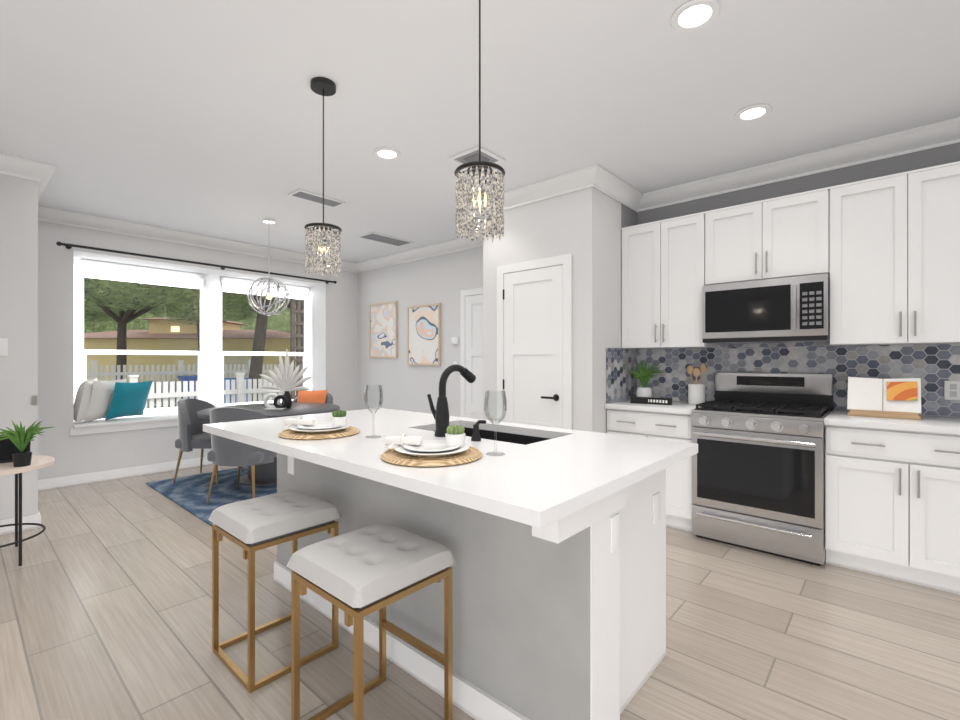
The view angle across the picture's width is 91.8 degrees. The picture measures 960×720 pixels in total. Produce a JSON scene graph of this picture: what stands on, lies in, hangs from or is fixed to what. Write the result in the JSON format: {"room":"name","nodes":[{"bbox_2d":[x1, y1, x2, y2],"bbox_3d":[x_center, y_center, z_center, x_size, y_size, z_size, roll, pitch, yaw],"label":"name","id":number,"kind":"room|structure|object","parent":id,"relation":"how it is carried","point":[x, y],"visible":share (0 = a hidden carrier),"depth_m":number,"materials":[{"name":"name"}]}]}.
{"room":"kitchen","nodes":[
{"label":"kitchen","id":0,"kind":"room"},
{"bbox_2d":[0,174,37,519],"bbox_3d":[-5.608,-0.105,2.905,2.550,2.750,3.920,0,0,41],"label":"wall","id":1,"kind":"structure","parent":0,"point":[18,283],"depth_m":3.45,"materials":[{"name":"paint"}]},
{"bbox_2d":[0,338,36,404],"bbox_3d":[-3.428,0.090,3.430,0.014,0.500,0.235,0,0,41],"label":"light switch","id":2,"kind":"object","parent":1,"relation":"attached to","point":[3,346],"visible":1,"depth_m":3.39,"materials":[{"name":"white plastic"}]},
{"bbox_2d":[0,512,40,534],"bbox_3d":[-4.632,1.218,2.072,0.016,0.105,3.906,0,0,41],"label":"baseboard","id":3,"kind":"structure","parent":1,"relation":"attached to","point":[35,518],"depth_m":3.46,"materials":[{"name":"white wood"}]},
{"bbox_2d":[0,152,56,184],"bbox_3d":[-4.546,-1.417,2.109,0.095,0.125,3.895,0,0,41],"label":"crown molding","id":4,"kind":"structure","parent":1,"relation":"attached to","point":[11,165],"depth_m":3.44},
{"bbox_2d":[38,185,47,220],"bbox_3d":[-3.784,-1.417,3.971,1.230,0.125,0.095,0,0,41],"label":"crown molding","id":5,"kind":"structure","parent":1,"relation":"attached to","point":[41,188],"depth_m":4.28,"materials":[{"name":"white wood"}]},
{"bbox_2d":[38,220,357,479],"bbox_3d":[-3.579,-0.105,6.217,1.200,2.750,3.730,0,0,41],"label":"wall","id":6,"kind":"structure","parent":0,"point":[333,339],"depth_m":5.16,"materials":[{"name":"paint"}]},
{"bbox_2d":[70,413,177,435],"bbox_3d":[-3.360,0.710,5.910,0.535,0.100,2.860,0,0,41],"label":"seat","id":7,"kind":"object","parent":6,"relation":"attached to","point":[102,425],"visible":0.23,"depth_m":5.06,"materials":[{"name":"white wood"}]},
{"bbox_2d":[74,378,152,423],"bbox_3d":[-4.059,0.433,5.153,0.490,0.453,0.720,0,0,41],"label":"pillows","id":8,"kind":"object","parent":7,"relation":"on","point":[95,399],"visible":0.98,"depth_m":5.01,"materials":[{"name":"white fabric"}]},
{"bbox_2d":[38,456,212,490],"bbox_3d":[-3.123,1.218,5.814,0.016,0.105,3.730,0,0,41],"label":"baseboard","id":9,"kind":"structure","parent":6,"relation":"attached to","point":[71,480],"depth_m":4.95,"materials":[{"name":"white wood"}]},
{"bbox_2d":[74,259,204,419],"bbox_3d":[-4.055,-0.225,5.564,0.072,1.770,1.360,0,0,41],"label":"window","id":10,"kind":"structure","parent":6,"relation":"in","point":[80,364],"depth_m":5.44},
{"bbox_2d":[81,259,204,289],"bbox_3d":[-3.971,-1.002,5.547,0.080,0.199,1.212,0,0,41],"label":"window blinds","id":11,"kind":"object","parent":10,"relation":"attached to","point":[94,269],"depth_m":5.48,"materials":[{"name":"fabric"}]},
{"bbox_2d":[56,241,336,283],"bbox_3d":[-3.150,-1.140,5.711,0.110,0.049,3.062,0,0,41],"label":"curtain rod","id":12,"kind":"object","parent":6,"relation":"attached to","point":[66,245],"visible":1,"depth_m":5.33,"materials":[{"name":"black metal"}]},
{"bbox_2d":[40,207,355,271],"bbox_3d":[-3.094,-1.417,5.788,0.095,0.125,3.730,0,0,41],"label":"crown molding","id":13,"kind":"structure","parent":6,"relation":"attached to","point":[53,215],"depth_m":5.27,"materials":[{"name":"white wood"}]},
{"bbox_2d":[219,277,307,406],"bbox_3d":[-3.071,-0.225,6.676,0.072,1.770,1.270,0,0,41],"label":"window","id":14,"kind":"structure","parent":6,"relation":"in","point":[221,353],"depth_m":6.51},
{"bbox_2d":[221,277,308,299],"bbox_3d":[-3.031,-1.002,6.610,0.080,0.199,1.221,0,0,41],"label":"window blinds","id":15,"kind":"object","parent":14,"relation":"attached to","point":[233,285],"depth_m":6.49,"materials":[{"name":"fabric"}]},
{"bbox_2d":[0,464,959,719],"bbox_3d":[-1.357,1.330,1.635,10.600,0.120,8.050,0,0,41],"label":"floor","id":16,"kind":"structure","parent":0,"point":[106,600],"depth_m":2.14,"materials":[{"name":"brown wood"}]},
{"bbox_2d":[0,420,54,565],"bbox_3d":[-3.063,0.819,2.910,0.655,0.902,0.600,0,0,41],"label":"side table","id":17,"kind":"object","parent":16,"relation":"on","point":[16,456],"visible":1,"depth_m":2.89,"materials":[{"name":"brown wood"}]},
{"bbox_2d":[146,466,276,525],"bbox_3d":[-2.072,1.264,4.804,1.970,0.012,1.850,0,0,41],"label":"dining rug","id":18,"kind":"object","parent":16,"relation":"on","point":[189,493],"visible":0.29,"depth_m":4.48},
{"bbox_2d":[173,398,243,484],"bbox_3d":[-2.859,0.832,4.935,0.665,0.844,0.665,0,0,41],"label":"chair","id":19,"kind":"object","parent":18,"relation":"on","point":[192,435],"visible":0.75,"depth_m":4.73,"materials":[{"name":"grey fabric"}]},
{"bbox_2d":[207,407,276,503],"bbox_3d":[-2.144,0.832,4.282,0.658,0.844,0.658,0,0,41],"label":"chair","id":20,"kind":"object","parent":18,"relation":"on","point":[226,452],"visible":0.69,"depth_m":4.03,"materials":[{"name":"grey fabric"}]},
{"bbox_2d":[197,349,339,485],"bbox_3d":[-2.216,0.567,4.965,1.380,1.381,1.380,0,0,41],"label":"dining table","id":21,"kind":"object","parent":18,"relation":"on","point":[286,378],"visible":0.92,"depth_m":4.92,"materials":[{"name":"grey wood"}]},
{"bbox_2d":[292,390,332,403],"bbox_3d":[-2.148,0.815,5.806,0.646,0.880,0.645,0,0,41],"label":"chair","id":22,"kind":"object","parent":18,"relation":"on","point":[318,396],"visible":0.15,"depth_m":5.85,"materials":[{"name":"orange fabric"}]},
{"bbox_2d":[208,491,341,692],"bbox_3d":[-0.897,0.950,2.042,0.414,0.641,0.404,0,0,41],"label":"stool","id":23,"kind":"object","parent":16,"relation":"on","point":[250,527],"visible":1,"depth_m":1.94,"materials":[{"name":"white leather"}]},
{"bbox_2d":[287,523,456,719],"bbox_3d":[-0.366,0.950,1.586,0.414,0.641,0.404,0,0,41],"label":"stool","id":24,"kind":"object","parent":16,"relation":"on","point":[358,575],"visible":1,"depth_m":1.53,"materials":[{"name":"white leather"}]},
{"bbox_2d":[235,424,665,719],"bbox_3d":[-0.223,0.829,2.240,2.025,0.882,1.000,0,0,41],"label":"kitchen island","id":25,"kind":"object","parent":16,"relation":"on","point":[553,539],"depth_m":1.65,"materials":[{"name":"paint"}]},
{"bbox_2d":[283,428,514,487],"bbox_3d":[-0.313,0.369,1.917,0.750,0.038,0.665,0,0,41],"label":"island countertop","id":26,"kind":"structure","parent":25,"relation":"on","point":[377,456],"depth_m":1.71,"materials":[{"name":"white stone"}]},
{"bbox_2d":[427,364,486,441],"bbox_3d":[-0.056,0.186,2.160,0.290,0.329,0.256,0,0,41],"label":"faucet","id":27,"kind":"object","parent":26,"relation":"on","point":[441,416],"depth_m":2.13,"materials":[{"name":"black metal"}]},
{"bbox_2d":[395,432,697,531],"bbox_3d":[0.329,0.369,1.681,0.525,0.038,1.164,0,0,41],"label":"island countertop","id":28,"kind":"structure","parent":25,"relation":"on","point":[540,484],"depth_m":1.43,"materials":[{"name":"white stone"}]},
{"bbox_2d":[607,409,676,528],"bbox_3d":[1.486,0.832,3.808,0.673,0.875,0.618,0,0,41],"label":"base cabinet","id":29,"kind":"object","parent":16,"relation":"on","point":[663,426],"depth_m":3.54,"materials":[{"name":"white wood"}]},
{"bbox_2d":[677,409,840,566],"bbox_3d":[2.007,0.820,3.310,0.898,0.900,0.673,0,0,41],"label":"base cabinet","id":30,"kind":"object","parent":16,"relation":"on","point":[768,483],"depth_m":3.02,"materials":[{"name":"silver metal"}]},
{"bbox_2d":[605,397,716,412],"bbox_3d":[1.479,0.374,3.799,0.674,0.038,0.641,0,0,41],"label":"countertop","id":31,"kind":"structure","parent":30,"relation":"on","point":[639,404],"depth_m":3.66,"materials":[{"name":"white stone"}]},
{"bbox_2d":[625,360,666,401],"bbox_3d":[1.427,0.178,4.016,0.357,0.354,0.290,0,0,41],"label":"plant","id":32,"kind":"object","parent":31,"relation":"on","point":[644,375],"depth_m":4.04,"materials":[{"name":"green plant"}]},
{"bbox_2d":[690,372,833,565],"bbox_3d":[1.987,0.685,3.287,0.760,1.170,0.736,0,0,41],"label":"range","id":33,"kind":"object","parent":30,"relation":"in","point":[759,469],"depth_m":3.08,"materials":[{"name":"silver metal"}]},
{"bbox_2d":[697,405,828,416],"bbox_3d":[1.995,0.351,3.296,0.736,0.006,0.550,0,0,41],"label":"cooktop","id":34,"kind":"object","parent":30,"relation":"on","point":[781,410],"depth_m":3.11,"materials":[{"name":"black metal"}]},
{"bbox_2d":[825,409,959,436],"bbox_3d":[3.168,0.374,2.304,2.308,0.038,0.641,0,0,41],"label":"countertop","id":35,"kind":"structure","parent":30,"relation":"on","point":[907,422],"depth_m":2.74,"materials":[{"name":"white stone"}]},
{"bbox_2d":[841,425,959,594],"bbox_3d":[2.622,0.832,2.803,0.828,0.875,0.618,0,0,41],"label":"base cabinet","id":36,"kind":"object","parent":16,"relation":"on","point":[900,492],"depth_m":2.62,"materials":[{"name":"white wood"}]},
{"bbox_2d":[0,0,959,262],"bbox_3d":[-1.357,-1.540,1.635,10.600,0.120,8.050,0,0,41],"label":"ceiling","id":37,"kind":"structure","parent":0,"point":[216,118],"depth_m":2.61,"materials":[{"name":"paint"}]},
{"bbox_2d":[248,218,289,315],"bbox_3d":[-2.227,-0.971,4.908,0.413,1.016,0.401,0,0,41],"label":"pendant light","id":38,"kind":"object","parent":37,"relation":"hanging from","point":[269,296],"visible":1,"depth_m":4.88,"materials":[{"name":"silver metal"}]},
{"bbox_2d":[288,189,345,207],"bbox_3d":[-1.486,-1.472,4.252,0.200,0.012,0.460,0,0,41],"label":"ceiling vent","id":39,"kind":"object","parent":37,"relation":"in","point":[313,197],"visible":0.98,"depth_m":4.22,"materials":[{"name":"white metal"}]},
{"bbox_2d":[304,77,341,276],"bbox_3d":[-0.840,-0.969,2.492,0.192,1.020,0.192,0,0,41],"label":"crystal pendant light","id":40,"kind":"object","parent":37,"relation":"hanging from","point":[322,247],"visible":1,"depth_m":2.44,"materials":[{"name":"clear glass"}]},
{"bbox_2d":[357,232,413,246],"bbox_3d":[-1.149,-1.472,5.689,0.300,0.012,0.620,0,0,41],"label":"ceiling vent","id":41,"kind":"object","parent":37,"relation":"in","point":[385,239],"visible":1,"depth_m":5.66,"materials":[{"name":"white metal"}]},
{"bbox_2d":[373,147,400,159],"bbox_3d":[-0.664,-1.472,3.324,0.196,0.011,0.196,0,0,41],"label":"recessed light","id":42,"kind":"object","parent":37,"relation":"in","point":[385,153],"visible":0.98,"depth_m":3.32,"materials":[{"name":"white plastic"}]},
{"bbox_2d":[448,145,504,167],"bbox_3d":[-0.025,-1.472,3.413,0.300,0.012,0.300,0,0,41],"label":"ceiling vent","id":43,"kind":"object","parent":37,"relation":"in","point":[468,155],"visible":0.65,"depth_m":3.37,"materials":[{"name":"white metal"}]},
{"bbox_2d":[454,0,504,243],"bbox_3d":[-0.001,-0.969,1.750,0.192,1.020,0.192,0,0,41],"label":"crystal pendant light","id":44,"kind":"object","parent":37,"relation":"hanging from","point":[481,199],"visible":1,"depth_m":1.69,"materials":[{"name":"clear glass"}]},
{"bbox_2d":[670,0,720,31],"bbox_3d":[0.920,-1.472,1.990,0.196,0.011,0.196,0,0,41],"label":"recessed light","id":45,"kind":"object","parent":37,"relation":"in","point":[692,15],"visible":1,"depth_m":1.99,"materials":[{"name":"white plastic"}]},
{"bbox_2d":[734,104,771,121],"bbox_3d":[1.629,-1.472,2.777,0.196,0.011,0.196,0,0,41],"label":"recessed light","id":46,"kind":"object","parent":37,"relation":"in","point":[753,113],"visible":1,"depth_m":2.77,"materials":[{"name":"white plastic"}]},
{"bbox_2d":[483,187,628,432],"bbox_3d":[0.734,-0.105,4.324,1.130,2.750,0.850,0,0,41],"label":"wall","id":47,"kind":"structure","parent":0,"point":[583,227],"depth_m":3.80,"materials":[{"name":"paint"}]},
{"bbox_2d":[497,254,571,428],"bbox_3d":[0.430,0.207,3.972,0.770,2.125,0.072,0,0,41],"label":"pantry door","id":48,"kind":"structure","parent":47,"relation":"in","point":[534,341],"depth_m":3.97,"materials":[{"name":"white wood"}]},
{"bbox_2d":[469,163,603,215],"bbox_3d":[0.421,-1.417,3.970,1.320,0.125,0.095,0,0,41],"label":"crown molding","id":49,"kind":"structure","parent":47,"relation":"attached to","point":[597,176],"depth_m":3.79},
{"bbox_2d":[597,168,643,211],"bbox_3d":[1.157,-1.417,3.876,0.095,0.125,0.720,0,0,41],"label":"crown molding","id":50,"kind":"structure","parent":47,"relation":"attached to","point":[615,187],"depth_m":3.91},
{"bbox_2d":[617,209,728,348],"bbox_3d":[1.605,-0.620,3.894,0.736,1.036,0.331,0,0,41],"label":"upper cabinet","id":51,"kind":"object","parent":47,"relation":"attached to","point":[662,260],"depth_m":3.77,"materials":[{"name":"white wood"}]},
{"bbox_2d":[358,246,952,416],"bbox_3d":[1.237,-0.105,4.567,10.600,2.750,0.180,0,0,41],"label":"wall","id":52,"kind":"structure","parent":0,"point":[444,280],"depth_m":6.32,"materials":[{"name":"paint"}]},
{"bbox_2d":[369,301,397,357],"bbox_3d":[-1.411,-0.430,6.766,0.640,0.800,0.030,0,0,41],"label":"picture","id":53,"kind":"object","parent":52,"relation":"attached to","point":[383,330],"visible":1,"depth_m":6.75,"materials":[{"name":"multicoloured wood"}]},
{"bbox_2d":[356,233,482,272],"bbox_3d":[-0.637,-1.417,6.041,3.200,0.125,0.095,0,0,41],"label":"crown molding","id":54,"kind":"structure","parent":52,"relation":"attached to","point":[454,245],"depth_m":6.17,"materials":[{"name":"white wood"}]},
{"bbox_2d":[407,303,440,364],"bbox_3d":[-0.752,-0.330,6.183,0.640,0.800,0.030,0,0,41],"label":"picture","id":55,"kind":"object","parent":52,"relation":"attached to","point":[423,334],"visible":0.98,"depth_m":6.16,"materials":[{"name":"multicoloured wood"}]},
{"bbox_2d":[451,337,458,343],"bbox_3d":[-0.313,-0.245,5.796,0.110,0.090,0.027,0,0,41],"label":"switch","id":56,"kind":"object","parent":52,"relation":"attached to","point":[454,340],"depth_m":5.78,"materials":[{"name":"white plastic"}]},
{"bbox_2d":[460,288,482,418],"bbox_3d":[0.112,0.207,5.424,0.930,2.125,0.018,0,0,41],"label":"back door","id":57,"kind":"structure","parent":52,"relation":"in","point":[471,346],"depth_m":5.61,"materials":[{"name":"white wood"}]},
{"bbox_2d":[697,257,832,344],"bbox_3d":[2.087,-0.384,3.401,0.760,0.507,0.431,0,0,41],"label":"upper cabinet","id":58,"kind":"object","parent":52,"relation":"attached to","point":[768,340],"depth_m":3.25,"materials":[{"name":"silver metal"}]},
{"bbox_2d":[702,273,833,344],"bbox_3d":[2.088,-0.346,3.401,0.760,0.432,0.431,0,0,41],"label":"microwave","id":59,"kind":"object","parent":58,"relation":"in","point":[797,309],"depth_m":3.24,"materials":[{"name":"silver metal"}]},
{"bbox_2d":[717,186,832,268],"bbox_3d":[2.120,-0.857,3.438,0.766,0.563,0.331,0,0,41],"label":"upper cabinet","id":60,"kind":"object","parent":52,"relation":"attached to","point":[798,226],"depth_m":3.26,"materials":[{"name":"white wood"}]},
{"bbox_2d":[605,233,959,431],"bbox_3d":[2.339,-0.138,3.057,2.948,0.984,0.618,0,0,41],"label":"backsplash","id":61,"kind":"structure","parent":52,"relation":"attached to","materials":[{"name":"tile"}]},
{"bbox_2d":[944,381,959,399],"bbox_3d":[2.959,0.190,2.907,0.080,0.120,0.011,0,0,41],"label":"outlet","id":62,"kind":"object","parent":61,"relation":"attached to","point":[951,390],"visible":1,"depth_m":2.91,"materials":[{"name":"plastic"}]},
{"bbox_2d":[621,143,959,227],"bbox_3d":[3.108,-1.245,2.571,4.749,0.230,0.330,0,0,41],"label":"wall","id":63,"kind":"structure","parent":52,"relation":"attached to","point":[942,155],"depth_m":3.42,"materials":[{"name":"grey paint"}]},
{"bbox_2d":[813,161,959,348],"bbox_3d":[2.692,-0.620,2.932,0.888,1.036,0.331,0,0,41],"label":"upper cabinet","id":64,"kind":"object","parent":52,"relation":"attached to","point":[896,237],"depth_m":2.84,"materials":[{"name":"white wood"}]},
{"bbox_2d":[636,117,959,211],"bbox_3d":[3.145,-1.417,2.695,4.640,0.125,0.095,0,0,41],"label":"crown molding","id":65,"kind":"structure","parent":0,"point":[947,132],"depth_m":3.34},
{"label":"outside","id":66,"kind":"structure","parent":0,"visible":0},
{"bbox_2d":[154,383,277,407],"bbox_3d":[-26.535,1.720,43.504,82.600,0.200,130.000,0,0,41],"label":"ground","id":67,"kind":"structure","parent":66,"point":[175,391],"depth_m":23.91,"materials":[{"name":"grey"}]},
{"bbox_2d":[84,298,199,322],"bbox_3d":[-21.724,-3.777,23.172,16.853,10.819,16.514,0,0,41],"label":"tree","id":68,"kind":"object","parent":67,"relation":"on","point":[88,317],"depth_m":24.21,"materials":[{"name":"green plant"}]},
{"bbox_2d":[84,277,281,379],"bbox_3d":[-13.425,-3.571,18.190,16.904,10.388,15.411,0,0,41],"label":"tree","id":69,"kind":"object","parent":67,"relation":"on","point":[158,299],"depth_m":17.58,"materials":[{"name":"green plant"}]},
{"bbox_2d":[84,294,288,350],"bbox_3d":[-15.343,-4.051,25.948,17.667,11.373,18.648,0,0,41],"label":"tree","id":70,"kind":"object","parent":67,"relation":"on","point":[229,315],"depth_m":25.72,"materials":[{"name":"green plant"}]},
{"bbox_2d":[177,375,197,398],"bbox_3d":[-8.887,1.055,14.500,0.760,1.130,0.760,0,0,41],"label":"bin","id":71,"kind":"object","parent":67,"relation":"on","point":[190,378],"depth_m":14.18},
{"bbox_2d":[84,307,295,333],"bbox_3d":[-41.601,-3.405,69.455,65.757,19.316,23.243,0,0,1],"label":"treeline","id":72,"kind":"object","parent":67,"relation":"on","point":[250,325],"depth_m":61.41,"materials":[{"name":"green plant"}]},
{"bbox_2d":[84,316,295,382],"bbox_3d":[-22.419,-1.055,37.500,21.200,5.350,10.200,0,0,0],"label":"house","id":73,"kind":"structure","parent":67,"relation":"on","point":[155,343],"depth_m":33.00,"materials":[{"name":"yellow"}]},
{"bbox_2d":[87,360,301,408],"bbox_3d":[-2.139,0.815,18.115,6.840,1.610,23.840,0,0,41],"label":"fence","id":74,"kind":"object","parent":67,"relation":"on","point":[240,390],"depth_m":10.13,"materials":[{"name":"white wood"}]},
{"bbox_2d":[177,283,279,401],"bbox_3d":[-7.442,-3.394,14.633,15.664,10.086,13.727,0,0,41],"label":"tree","id":75,"kind":"object","parent":67,"relation":"on","point":[260,340],"depth_m":14.70,"materials":[{"name":"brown plant"}]},
{"bbox_2d":[224,378,251,403],"bbox_3d":[-6.587,1.055,12.300,0.760,1.130,0.760,0,0,41],"label":"bin","id":76,"kind":"object","parent":67,"relation":"on","point":[225,379],"depth_m":12.05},
{"bbox_2d":[195,289,301,377],"bbox_3d":[-8.031,-3.986,21.920,15.466,11.242,17.325,0,0,41],"label":"tree","id":77,"kind":"object","parent":67,"relation":"on","point":[241,300],"depth_m":19.19,"materials":[{"name":"green plant"}]},
{"bbox_2d":[290,299,303,398],"bbox_3d":[-3.327,-0.105,9.452,0.090,3.450,1.050,0,0,41],"label":"screen","id":78,"kind":"object","parent":67,"relation":"on","point":[299,347],"depth_m":9.14,"materials":[{"name":"brown wood"}]}
]}

